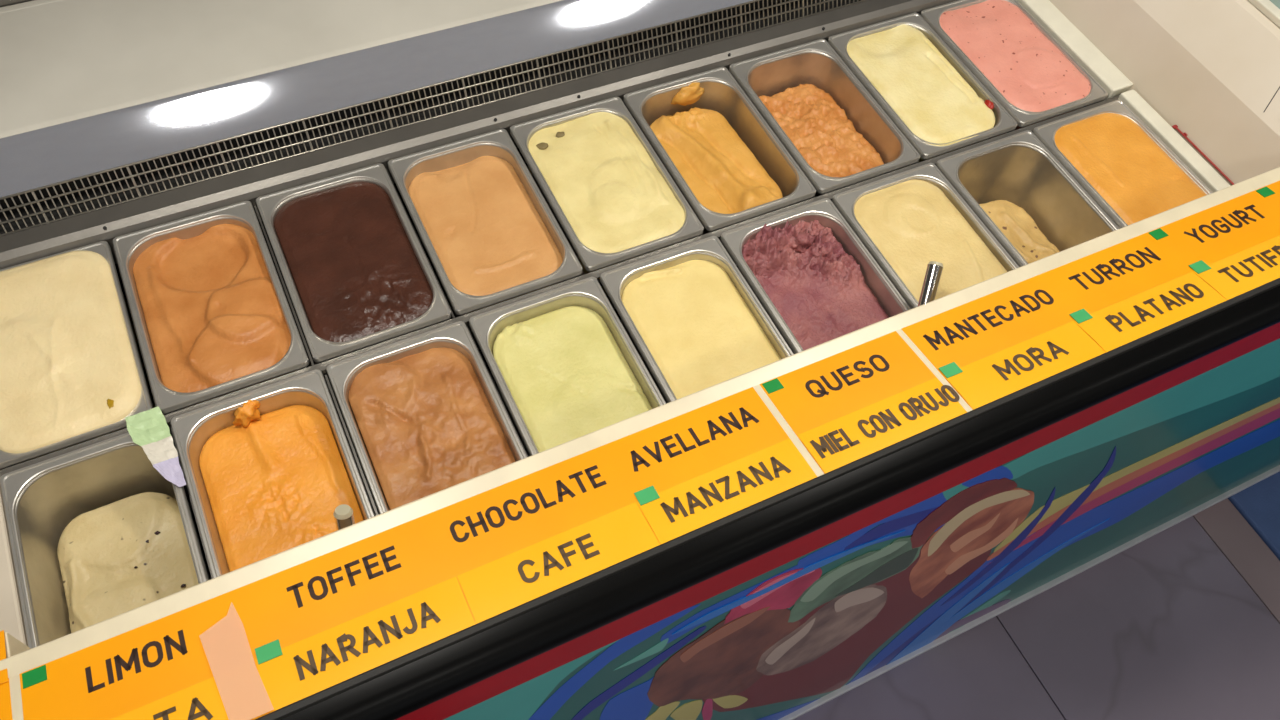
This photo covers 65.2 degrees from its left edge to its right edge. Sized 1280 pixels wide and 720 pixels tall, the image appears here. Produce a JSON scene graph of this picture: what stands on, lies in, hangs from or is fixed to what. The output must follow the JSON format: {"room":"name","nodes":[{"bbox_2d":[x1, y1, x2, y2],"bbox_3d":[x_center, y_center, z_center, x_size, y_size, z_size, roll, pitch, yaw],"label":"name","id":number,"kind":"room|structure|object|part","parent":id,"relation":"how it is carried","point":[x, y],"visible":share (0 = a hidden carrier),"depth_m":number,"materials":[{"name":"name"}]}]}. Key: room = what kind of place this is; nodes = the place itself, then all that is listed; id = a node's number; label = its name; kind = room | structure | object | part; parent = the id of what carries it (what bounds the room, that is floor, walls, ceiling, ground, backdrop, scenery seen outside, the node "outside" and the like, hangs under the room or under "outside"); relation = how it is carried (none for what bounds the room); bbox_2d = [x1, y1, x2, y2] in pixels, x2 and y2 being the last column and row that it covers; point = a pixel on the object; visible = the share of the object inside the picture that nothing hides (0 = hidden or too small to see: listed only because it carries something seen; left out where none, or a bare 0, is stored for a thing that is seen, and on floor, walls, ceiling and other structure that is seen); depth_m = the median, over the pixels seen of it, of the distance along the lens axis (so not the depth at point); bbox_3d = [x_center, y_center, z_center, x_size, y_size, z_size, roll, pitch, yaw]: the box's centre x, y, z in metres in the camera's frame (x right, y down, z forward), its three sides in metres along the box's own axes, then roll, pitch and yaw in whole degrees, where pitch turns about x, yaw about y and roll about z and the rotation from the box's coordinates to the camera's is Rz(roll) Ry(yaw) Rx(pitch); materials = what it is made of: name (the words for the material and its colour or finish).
{"room":"eatery","nodes":[
{"label":"eatery","id":0,"kind":"room"},
{"bbox_2d":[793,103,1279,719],"bbox_3d":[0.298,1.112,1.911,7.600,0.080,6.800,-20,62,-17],"label":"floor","id":1,"kind":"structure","parent":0,"point":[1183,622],"depth_m":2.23,"materials":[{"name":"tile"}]},
{"bbox_2d":[0,0,1279,719],"bbox_3d":[0.056,0.054,1.923,3.374,1.630,1.172,-20,62,-17],"label":"freezer","id":2,"kind":"object","parent":1,"relation":"on","point":[118,117],"depth_m":1.16,"materials":[{"name":"metal"}]},
{"bbox_3d":[-0.804,0.397,0.689,0.687,0.025,0.165,-20,62,-17],"label":"flavour label strip","id":3,"kind":"part","parent":2,"relation":"part of","materials":[{"name":"orange plastic"}]},
{"bbox_2d":[0,241,152,468],"bbox_3d":[-0.663,0.022,1.177,0.165,0.147,0.260,-20,62,-17],"label":"steel pan","id":4,"kind":"object","parent":2,"relation":"in","point":[7,459],"visible":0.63,"depth_m":1.09,"materials":[{"name":"silver metal"}]},
{"bbox_2d":[0,251,163,463],"bbox_3d":[-0.662,0.018,1.172,0.154,0.155,0.252,-20,62,-17],"label":"ice cream","id":5,"kind":"object","parent":4,"relation":"in","point":[68,369],"visible":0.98,"depth_m":1.10,"materials":[{"name":"beige food"}]},
{"bbox_2d":[107,399,113,408],"bbox_3d":[-0.570,0.047,1.078,0.010,0.006,0.013,-20,62,-17],"label":"nut piece","id":6,"kind":"object","parent":5,"relation":"on","point":[110,402],"depth_m":1.07,"materials":[{"name":"food"}]},
{"bbox_2d":[0,432,211,648],"bbox_3d":[-0.536,0.232,1.056,0.165,0.147,0.260,-20,62,-17],"label":"steel pan","id":7,"kind":"object","parent":2,"relation":"in","point":[40,499],"visible":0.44,"depth_m":1.05,"materials":[{"name":"silver metal"}]},
{"bbox_2d":[57,492,198,632],"bbox_3d":[-0.535,0.255,1.075,0.129,0.085,0.212,-20,62,-17],"label":"ice cream","id":8,"kind":"object","parent":7,"relation":"in","point":[124,555],"visible":0.6,"depth_m":1.06,"materials":[{"name":"beige food"}]},
{"bbox_2d":[125,407,185,486],"bbox_3d":[-0.511,0.096,1.054,0.042,0.003,0.104,-20,62,-17],"label":"sticker piece","id":9,"kind":"object","parent":7,"relation":"on","point":[149,429],"visible":1,"depth_m":1.06,"materials":[{"name":"multicoloured paper"}]},
{"bbox_2d":[113,201,308,413],"bbox_3d":[-0.510,-0.034,1.227,0.165,0.147,0.260,-20,62,-17],"label":"steel pan","id":10,"kind":"object","parent":2,"relation":"in","point":[128,247],"visible":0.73,"depth_m":1.17,"materials":[{"name":"silver metal"}]},
{"bbox_2d":[128,217,300,408],"bbox_3d":[-0.509,-0.037,1.222,0.145,0.153,0.247,-20,62,-17],"label":"ice cream","id":11,"kind":"object","parent":10,"relation":"in","point":[213,314],"visible":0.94,"depth_m":1.16,"materials":[{"name":"orange food"}]},
{"bbox_2d":[199,602,273,719],"bbox_3d":[-0.333,0.248,0.819,0.034,0.017,0.108,-25,63,-20],"label":"tape piece","id":12,"kind":"object","parent":2,"relation":"attached to","point":[243,693],"visible":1,"depth_m":0.81,"materials":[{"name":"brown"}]},
{"bbox_2d":[170,369,374,577],"bbox_3d":[-0.384,0.175,1.105,0.165,0.147,0.260,-20,62,-17],"label":"steel pan","id":13,"kind":"object","parent":2,"relation":"in","point":[192,430],"visible":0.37,"depth_m":1.08,"materials":[{"name":"silver metal"}]},
{"bbox_2d":[199,400,363,571],"bbox_3d":[-0.384,0.174,1.102,0.140,0.148,0.243,-20,62,-17],"label":"ice cream","id":14,"kind":"object","parent":13,"relation":"in","point":[275,482],"visible":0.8,"depth_m":1.08,"materials":[{"name":"orange food"}]},
{"bbox_2d":[333,504,354,530],"bbox_3d":[-0.284,0.192,0.984,0.025,0.121,0.059,5,57,-2],"label":"spatula","id":15,"kind":"object","parent":13,"relation":"in","point":[343,514],"visible":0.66,"depth_m":0.95,"materials":[{"name":"plastic"}]},
{"bbox_3d":[-0.284,0.177,0.974,0.018,0.082,0.045,0,58,-5],"label":"handle","id":16,"kind":"part","parent":15,"relation":"part of","materials":[{"name":"metal"}]},
{"bbox_2d":[256,163,450,361],"bbox_3d":[-0.357,-0.090,1.276,0.165,0.147,0.260,-20,62,-17],"label":"steel pan","id":17,"kind":"object","parent":2,"relation":"in","point":[269,205],"visible":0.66,"depth_m":1.21,"materials":[{"name":"silver metal"}]},
{"bbox_2d":[274,182,434,359],"bbox_3d":[-0.357,-0.091,1.275,0.145,0.144,0.247,-20,62,-17],"label":"ice cream","id":18,"kind":"object","parent":17,"relation":"in","point":[356,271],"visible":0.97,"depth_m":1.22,"materials":[{"name":"brown food"}]},
{"bbox_3d":[-0.169,0.183,0.879,0.690,0.020,0.120,-20,62,-17],"label":"flavour label strip","id":19,"kind":"part","parent":2,"relation":"part of","materials":[{"name":"plastic"}]},
{"bbox_2d":[326,321,526,513],"bbox_3d":[-0.231,0.119,1.155,0.165,0.147,0.260,-20,62,-17],"label":"steel pan","id":20,"kind":"object","parent":2,"relation":"in","point":[456,336],"visible":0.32,"depth_m":1.13,"materials":[{"name":"silver metal"}]},
{"bbox_2d":[348,347,515,509],"bbox_3d":[-0.230,0.121,1.154,0.142,0.140,0.241,-20,62,-17],"label":"ice cream","id":21,"kind":"object","parent":20,"relation":"in","point":[427,424],"visible":0.73,"depth_m":1.11,"materials":[{"name":"brown food"}]},
{"bbox_3d":[-0.393,-0.248,1.310,2.410,0.062,0.040,-20,62,-17],"label":"rail","id":22,"kind":"part","parent":2,"relation":"part of","materials":[{"name":"metal"}]},
{"bbox_2d":[388,129,581,348],"bbox_3d":[-0.205,-0.147,1.326,0.165,0.147,0.260,-20,62,-17],"label":"steel pan","id":23,"kind":"object","parent":2,"relation":"in","point":[497,143],"visible":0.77,"depth_m":1.29,"materials":[{"name":"silver metal"}]},
{"bbox_2d":[408,156,562,349],"bbox_3d":[-0.203,-0.142,1.329,0.143,0.130,0.240,-20,62,-17],"label":"ice cream","id":24,"kind":"object","parent":23,"relation":"in","point":[486,232],"visible":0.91,"depth_m":1.27,"materials":[{"name":"orange food"}]},
{"bbox_2d":[469,277,665,456],"bbox_3d":[-0.078,0.063,1.204,0.165,0.147,0.260,-20,62,-17],"label":"steel pan","id":25,"kind":"object","parent":2,"relation":"in","point":[588,293],"visible":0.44,"depth_m":1.19,"materials":[{"name":"silver metal"}]},
{"bbox_2d":[493,306,651,452],"bbox_3d":[-0.076,0.069,1.206,0.141,0.130,0.236,-20,62,-17],"label":"ice cream","id":26,"kind":"object","parent":25,"relation":"in","point":[564,370],"visible":0.7,"depth_m":1.17,"materials":[{"name":"yellow food"}]},
{"bbox_2d":[510,97,703,307],"bbox_3d":[-0.052,-0.203,1.375,0.165,0.147,0.260,-20,62,-17],"label":"steel pan","id":27,"kind":"object","parent":2,"relation":"in","point":[521,133],"visible":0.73,"depth_m":1.31,"materials":[{"name":"silver metal"}]},
{"bbox_2d":[528,112,684,308],"bbox_3d":[-0.052,-0.205,1.371,0.146,0.150,0.249,-20,62,-17],"label":"ice cream","id":28,"kind":"object","parent":27,"relation":"in","point":[613,196],"visible":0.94,"depth_m":1.31,"materials":[{"name":"beige food"}]},
{"bbox_2d":[600,236,793,403],"bbox_3d":[0.074,0.006,1.254,0.165,0.147,0.260,-20,62,-17],"label":"steel pan","id":29,"kind":"object","parent":2,"relation":"in","point":[614,281],"visible":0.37,"depth_m":1.23,"materials":[{"name":"silver metal"}]},
{"bbox_2d":[621,260,780,398],"bbox_3d":[0.076,0.010,1.254,0.143,0.136,0.240,-20,62,-17],"label":"ice cream","id":30,"kind":"object","parent":29,"relation":"in","point":[697,327],"visible":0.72,"depth_m":1.21,"materials":[{"name":"beige food"}]},
{"bbox_2d":[623,67,815,264],"bbox_3d":[0.100,-0.259,1.424,0.165,0.147,0.260,-20,62,-17],"label":"steel pan","id":31,"kind":"object","parent":2,"relation":"in","point":[722,94],"visible":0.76,"depth_m":1.40,"materials":[{"name":"silver metal"}]},
{"bbox_2d":[650,82,782,213],"bbox_3d":[0.095,-0.258,1.422,0.124,0.144,0.241,-20,62,-17],"label":"ice cream","id":32,"kind":"object","parent":31,"relation":"in","point":[723,174],"visible":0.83,"depth_m":1.38,"materials":[{"name":"orange food"}]},
{"bbox_2d":[720,198,910,353],"bbox_3d":[0.227,-0.050,1.303,0.165,0.147,0.260,-20,62,-17],"label":"steel pan","id":33,"kind":"object","parent":2,"relation":"in","point":[824,210],"visible":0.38,"depth_m":1.28,"materials":[{"name":"silver metal"}]},
{"bbox_2d":[738,219,888,349],"bbox_3d":[0.229,-0.054,1.295,0.151,0.159,0.246,-20,62,-17],"label":"ice cream","id":34,"kind":"object","parent":33,"relation":"in","point":[820,291],"visible":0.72,"depth_m":1.27,"materials":[{"name":"food"}]},
{"bbox_2d":[729,39,919,205],"bbox_3d":[0.253,-0.315,1.474,0.165,0.147,0.260,-20,62,-17],"label":"steel pan","id":35,"kind":"object","parent":2,"relation":"in","point":[816,63],"visible":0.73,"depth_m":1.46,"materials":[{"name":"silver metal"}]},
{"bbox_2d":[759,84,883,176],"bbox_3d":[0.255,-0.300,1.484,0.132,0.108,0.220,-20,62,-17],"label":"ice cream","id":36,"kind":"object","parent":35,"relation":"in","point":[822,132],"visible":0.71,"depth_m":1.45,"materials":[{"name":"orange food"}]},
{"bbox_3d":[0.226,0.038,1.007,0.173,0.020,0.120,-20,62,-17],"label":"flavour label strip","id":37,"kind":"part","parent":2,"relation":"part of","materials":[{"name":"yellow paper"}]},
{"bbox_3d":[0.308,0.394,1.527,3.370,1.215,0.040,-20,62,-17],"label":"panel","id":38,"kind":"part","parent":2,"relation":"part of","materials":[{"name":"multicoloured paint"}]},
{"bbox_2d":[828,13,1016,158],"bbox_3d":[0.406,-0.371,1.523,0.165,0.147,0.260,-20,62,-17],"label":"steel pan","id":39,"kind":"object","parent":2,"relation":"in","point":[1004,122],"visible":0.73,"depth_m":1.46,"materials":[{"name":"silver metal"}]},
{"bbox_2d":[847,24,994,171],"bbox_3d":[0.405,-0.372,1.519,0.144,0.149,0.246,-20,62,-17],"label":"ice cream","id":40,"kind":"object","parent":39,"relation":"in","point":[911,74],"visible":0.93,"depth_m":1.45,"materials":[{"name":"beige food"}]},
{"bbox_2d":[984,100,993,108],"bbox_3d":[0.504,-0.368,1.444,0.012,0.012,0.018,-20,62,-17],"label":"cherry","id":41,"kind":"object","parent":40,"relation":"attached to","point":[988,104],"depth_m":1.44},
{"bbox_2d":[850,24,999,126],"bbox_3d":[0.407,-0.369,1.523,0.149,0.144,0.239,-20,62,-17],"label":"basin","id":42,"kind":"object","parent":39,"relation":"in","point":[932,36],"depth_m":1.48,"materials":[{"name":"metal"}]},
{"bbox_2d":[832,163,1018,308],"bbox_3d":[0.380,-0.106,1.352,0.165,0.147,0.260,-20,62,-17],"label":"steel pan","id":43,"kind":"object","parent":2,"relation":"in","point":[845,202],"visible":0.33,"depth_m":1.32,"materials":[{"name":"silver metal"}]},
{"bbox_2d":[854,180,1006,301],"bbox_3d":[0.378,-0.103,1.347,0.138,0.147,0.242,-20,62,-17],"label":"ice cream","id":44,"kind":"object","parent":43,"relation":"in","point":[913,224],"visible":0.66,"depth_m":1.30,"materials":[{"name":"beige food"}]},
{"bbox_2d":[917,261,942,306],"bbox_3d":[0.335,-0.053,1.187,0.019,0.078,0.118,15,58,4],"label":"spatula","id":45,"kind":"object","parent":44,"relation":"in","point":[934,269],"visible":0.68,"depth_m":1.18,"materials":[{"name":"metal"}]},
{"bbox_2d":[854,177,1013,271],"bbox_3d":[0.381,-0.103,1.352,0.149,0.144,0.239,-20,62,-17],"label":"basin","id":46,"kind":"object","parent":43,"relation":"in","point":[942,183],"depth_m":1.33,"materials":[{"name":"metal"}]},
{"bbox_2d":[920,0,1107,126],"bbox_3d":[0.558,-0.428,1.573,0.165,0.147,0.260,-20,62,-17],"label":"steel pan","id":47,"kind":"object","parent":2,"relation":"in","point":[1097,93],"visible":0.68,"depth_m":1.49,"materials":[{"name":"silver metal"}]},
{"bbox_2d":[940,0,1090,139],"bbox_3d":[0.559,-0.429,1.570,0.148,0.148,0.249,-20,62,-17],"label":"ice cream","id":48,"kind":"object","parent":47,"relation":"in","point":[1004,44],"visible":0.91,"depth_m":1.50,"materials":[{"name":"pink food"}]},
{"bbox_2d":[936,130,1119,266],"bbox_3d":[0.532,-0.162,1.402,0.165,0.147,0.260,-20,62,-17],"label":"steel pan","id":49,"kind":"object","parent":2,"relation":"in","point":[1018,169],"visible":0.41,"depth_m":1.41,"materials":[{"name":"silver metal"}]},
{"bbox_2d":[979,200,1059,263],"bbox_3d":[0.534,-0.138,1.423,0.128,0.080,0.208,-20,62,-17],"label":"ice cream","id":50,"kind":"object","parent":49,"relation":"in","point":[1014,222],"visible":0.32,"depth_m":1.42,"materials":[{"name":"beige food"}]},
{"bbox_2d":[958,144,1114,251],"bbox_3d":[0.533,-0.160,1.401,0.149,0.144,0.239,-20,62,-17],"label":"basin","id":51,"kind":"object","parent":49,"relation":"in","point":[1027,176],"depth_m":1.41,"materials":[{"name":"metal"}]},
{"bbox_3d":[0.263,0.724,2.046,3.374,0.018,0.062,-20,62,-17],"label":"trim","id":52,"kind":"part","parent":2,"relation":"part of","materials":[{"name":"metal"}]},
{"bbox_3d":[0.650,-0.118,1.144,0.767,0.020,0.120,-20,62,-17],"label":"flavour label strip","id":53,"kind":"part","parent":2,"relation":"part of","materials":[{"name":"plastic"}]},
{"bbox_2d":[1033,100,1212,227],"bbox_3d":[0.685,-0.218,1.451,0.165,0.147,0.260,-20,62,-17],"label":"steel pan","id":54,"kind":"object","parent":2,"relation":"in","point":[1045,133],"visible":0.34,"depth_m":1.42,"materials":[{"name":"silver metal"}]},
{"bbox_2d":[1055,113,1206,224],"bbox_3d":[0.686,-0.219,1.448,0.146,0.147,0.247,-20,62,-17],"label":"ice cream","id":55,"kind":"object","parent":54,"relation":"in","point":[1112,152],"visible":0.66,"depth_m":1.40,"materials":[{"name":"orange food"}]},
{"bbox_2d":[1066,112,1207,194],"bbox_3d":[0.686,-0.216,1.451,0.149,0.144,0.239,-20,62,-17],"label":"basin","id":56,"kind":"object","parent":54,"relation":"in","point":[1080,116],"depth_m":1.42,"materials":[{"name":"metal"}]},
{"bbox_3d":[0.716,-0.393,1.494,0.040,0.034,0.580,-20,62,-17],"label":"rail","id":57,"kind":"part","parent":2,"relation":"part of","materials":[{"name":"plastic"}]},
{"bbox_3d":[0.773,-0.645,1.469,0.017,0.010,0.920,-20,62,-17],"label":"frame","id":58,"kind":"part","parent":2,"relation":"part of","materials":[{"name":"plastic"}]},
{"bbox_2d":[1228,472,1279,560],"bbox_3d":[2.197,0.369,2.506,1.353,0.021,2.250,-20,62,-17],"label":"floor mat","id":59,"kind":"object","parent":1,"relation":"on","point":[1259,503],"visible":0.02,"depth_m":2.44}
]}

